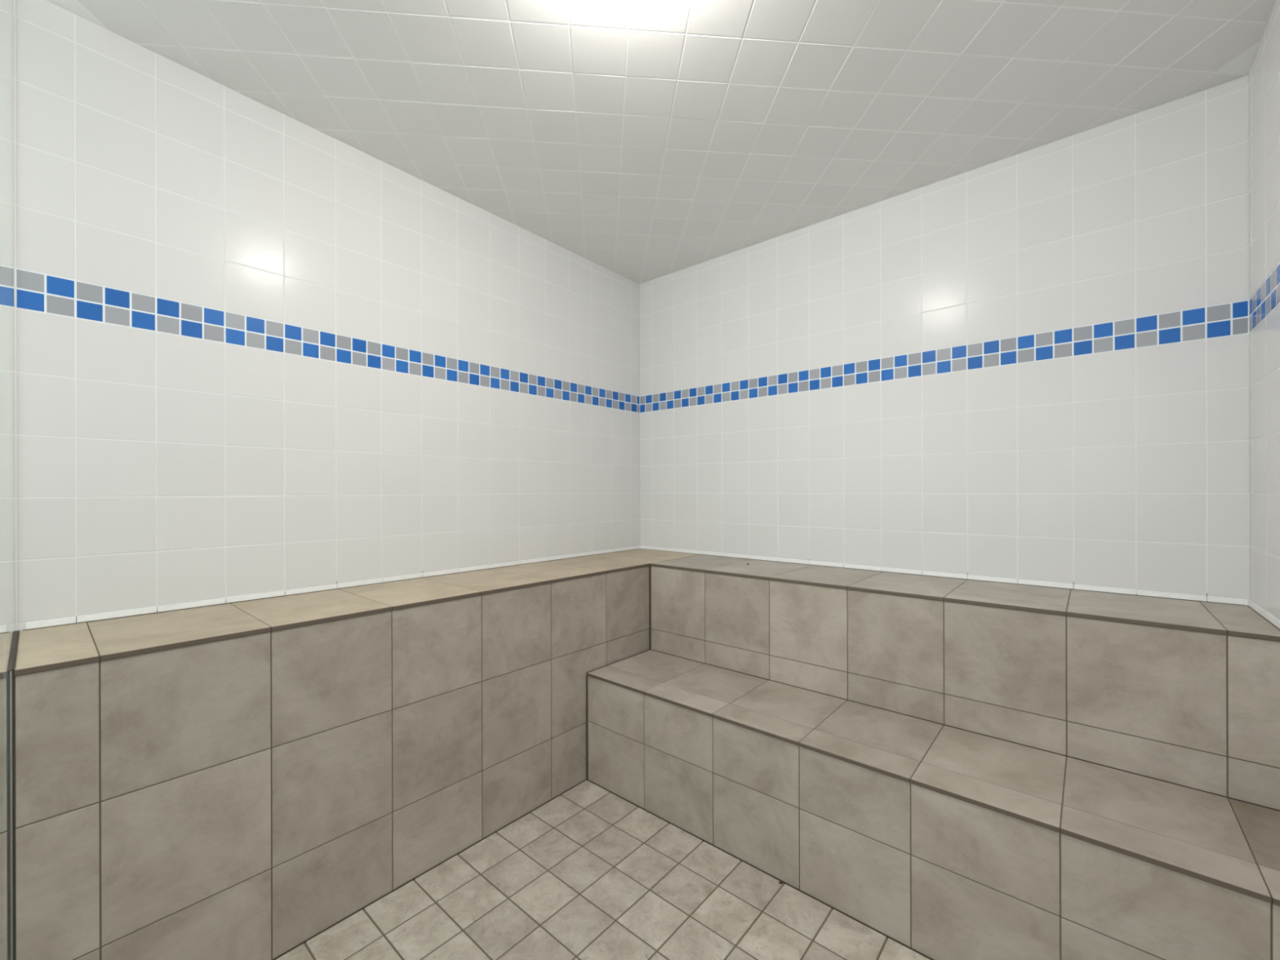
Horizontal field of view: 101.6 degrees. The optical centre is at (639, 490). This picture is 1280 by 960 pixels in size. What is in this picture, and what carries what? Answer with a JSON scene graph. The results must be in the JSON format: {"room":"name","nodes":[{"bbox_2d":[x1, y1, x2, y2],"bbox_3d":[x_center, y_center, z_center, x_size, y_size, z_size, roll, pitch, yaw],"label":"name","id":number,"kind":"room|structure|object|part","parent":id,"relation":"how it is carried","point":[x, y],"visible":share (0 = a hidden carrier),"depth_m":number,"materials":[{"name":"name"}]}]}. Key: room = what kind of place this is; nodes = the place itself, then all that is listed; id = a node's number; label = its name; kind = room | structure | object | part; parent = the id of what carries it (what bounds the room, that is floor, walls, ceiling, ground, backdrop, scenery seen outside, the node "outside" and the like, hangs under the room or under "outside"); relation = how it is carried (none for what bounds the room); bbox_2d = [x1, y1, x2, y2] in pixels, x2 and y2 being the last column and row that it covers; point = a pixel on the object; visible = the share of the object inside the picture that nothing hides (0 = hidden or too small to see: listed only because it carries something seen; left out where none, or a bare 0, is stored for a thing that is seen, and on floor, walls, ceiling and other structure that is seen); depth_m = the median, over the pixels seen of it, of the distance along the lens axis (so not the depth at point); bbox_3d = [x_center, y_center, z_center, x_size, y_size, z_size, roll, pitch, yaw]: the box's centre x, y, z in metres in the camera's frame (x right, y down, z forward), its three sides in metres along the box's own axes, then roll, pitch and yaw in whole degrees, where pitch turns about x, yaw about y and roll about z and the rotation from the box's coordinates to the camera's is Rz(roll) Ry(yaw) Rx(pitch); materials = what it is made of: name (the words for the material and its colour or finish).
{"room":"spa","nodes":[
{"label":"spa","id":0,"kind":"room"},
{"bbox_2d":[14,0,639,631],"bbox_3d":[-0.792,-0.048,2.168,0.100,2.433,2.308,0,0,41],"label":"wall","id":1,"kind":"structure","parent":0,"point":[257,351],"depth_m":1.65,"materials":[{"name":"white tile"}]},
{"bbox_2d":[0,0,16,959],"bbox_3d":[-0.898,-0.024,0.728,1.616,2.381,0.010,0,0,41],"label":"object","id":2,"kind":"structure","parent":1,"relation":"in","point":[7,201],"depth_m":0.86,"materials":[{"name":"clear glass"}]},
{"bbox_2d":[14,70,16,492],"bbox_3d":[-1.512,-0.436,1.257,0.004,1.554,0.012,0,0,41],"label":"joint","id":3,"kind":"object","parent":1,"relation":"attached to","point":[15,70],"visible":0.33,"depth_m":1.26,"materials":[{"name":"white"}]},
{"bbox_2d":[22,545,639,631],"bbox_3d":[-0.748,0.326,2.138,0.006,0.026,2.298,0,0,41],"label":"baseboard","id":4,"kind":"structure","parent":1,"relation":"attached to","point":[120,614],"depth_m":1.66,"materials":[{"name":"white tile"}]},
{"bbox_2d":[275,780,929,959],"bbox_3d":[0.123,1.206,1.380,2.311,0.081,2.308,0,0,41],"label":"floor","id":5,"kind":"structure","parent":0,"point":[588,873],"depth_m":1.46,"materials":[{"name":"tile"}]},
{"bbox_2d":[11,548,701,959],"bbox_3d":[-0.591,0.752,1.996,0.426,0.831,2.306,0,0,41],"label":"tiled bench","id":6,"kind":"object","parent":5,"relation":"on","point":[241,780],"visible":0.97,"depth_m":1.34,"materials":[{"name":"tile"}]},
{"bbox_3d":[-0.591,0.353,1.997,0.425,0.030,2.303,0,0,41],"label":"seat","id":7,"kind":"part","parent":6,"relation":"part of","materials":[{"name":"beige tile"}]},
{"bbox_2d":[272,779,933,959],"bbox_3d":[0.018,1.166,0.935,1.886,0.002,1.472,0,0,41],"label":"joint","id":8,"kind":"object","parent":5,"relation":"on","point":[831,907],"visible":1,"depth_m":1.56,"materials":[{"name":"grey"}]},
{"bbox_2d":[586,649,1279,959],"bbox_3d":[0.628,0.948,1.640,1.885,0.433,0.402,0,0,41],"label":"tiled bench","id":9,"kind":"object","parent":5,"relation":"on","point":[947,842],"visible":1,"depth_m":1.33,"materials":[{"name":"tile"}]},
{"bbox_2d":[46,0,1275,284],"bbox_3d":[0.117,-1.236,1.380,2.311,0.099,2.308,0,0,41],"label":"ceiling","id":10,"kind":"structure","parent":0,"point":[643,140],"depth_m":1.55,"materials":[{"name":"tile"}]},
{"bbox_2d":[639,75,1249,605],"bbox_3d":[0.907,-0.053,2.291,2.311,2.433,0.100,0,0,41],"label":"wall","id":11,"kind":"structure","parent":0,"point":[1033,364],"depth_m":1.90,"materials":[{"name":"white tile"}]},
{"bbox_2d":[640,545,1248,605],"bbox_3d":[0.873,0.321,2.251,2.311,0.026,0.006,0,0,41],"label":"baseboard","id":12,"kind":"structure","parent":11,"relation":"attached to","point":[1206,598],"depth_m":1.90,"materials":[{"name":"white tile"}]},
{"bbox_2d":[649,554,1279,811],"bbox_3d":[0.897,0.534,1.952,1.884,0.400,0.426,0,0,41],"label":"tiled bench","id":13,"kind":"object","parent":11,"relation":"attached to","point":[1184,693],"visible":1,"depth_m":1.53,"materials":[{"name":"tile"}]},
{"bbox_3d":[0.897,0.349,1.953,1.883,0.030,0.424,0,0,41],"label":"seat","id":14,"kind":"part","parent":13,"relation":"part of","materials":[{"name":"tile"}]},
{"bbox_2d":[1248,0,1279,620],"bbox_3d":[1.032,-0.053,0.592,0.100,2.433,2.308,0,0,41],"label":"wall","id":15,"kind":"structure","parent":0,"point":[1264,72],"depth_m":1.36,"materials":[{"name":"white tile"}]},
{"bbox_2d":[1247,600,1279,630],"bbox_3d":[0.996,0.321,0.630,0.006,0.026,2.298,0,0,41],"label":"baseboard","id":16,"kind":"structure","parent":15,"relation":"attached to","point":[1265,615],"depth_m":1.35,"materials":[{"name":"white tile"}]}
]}

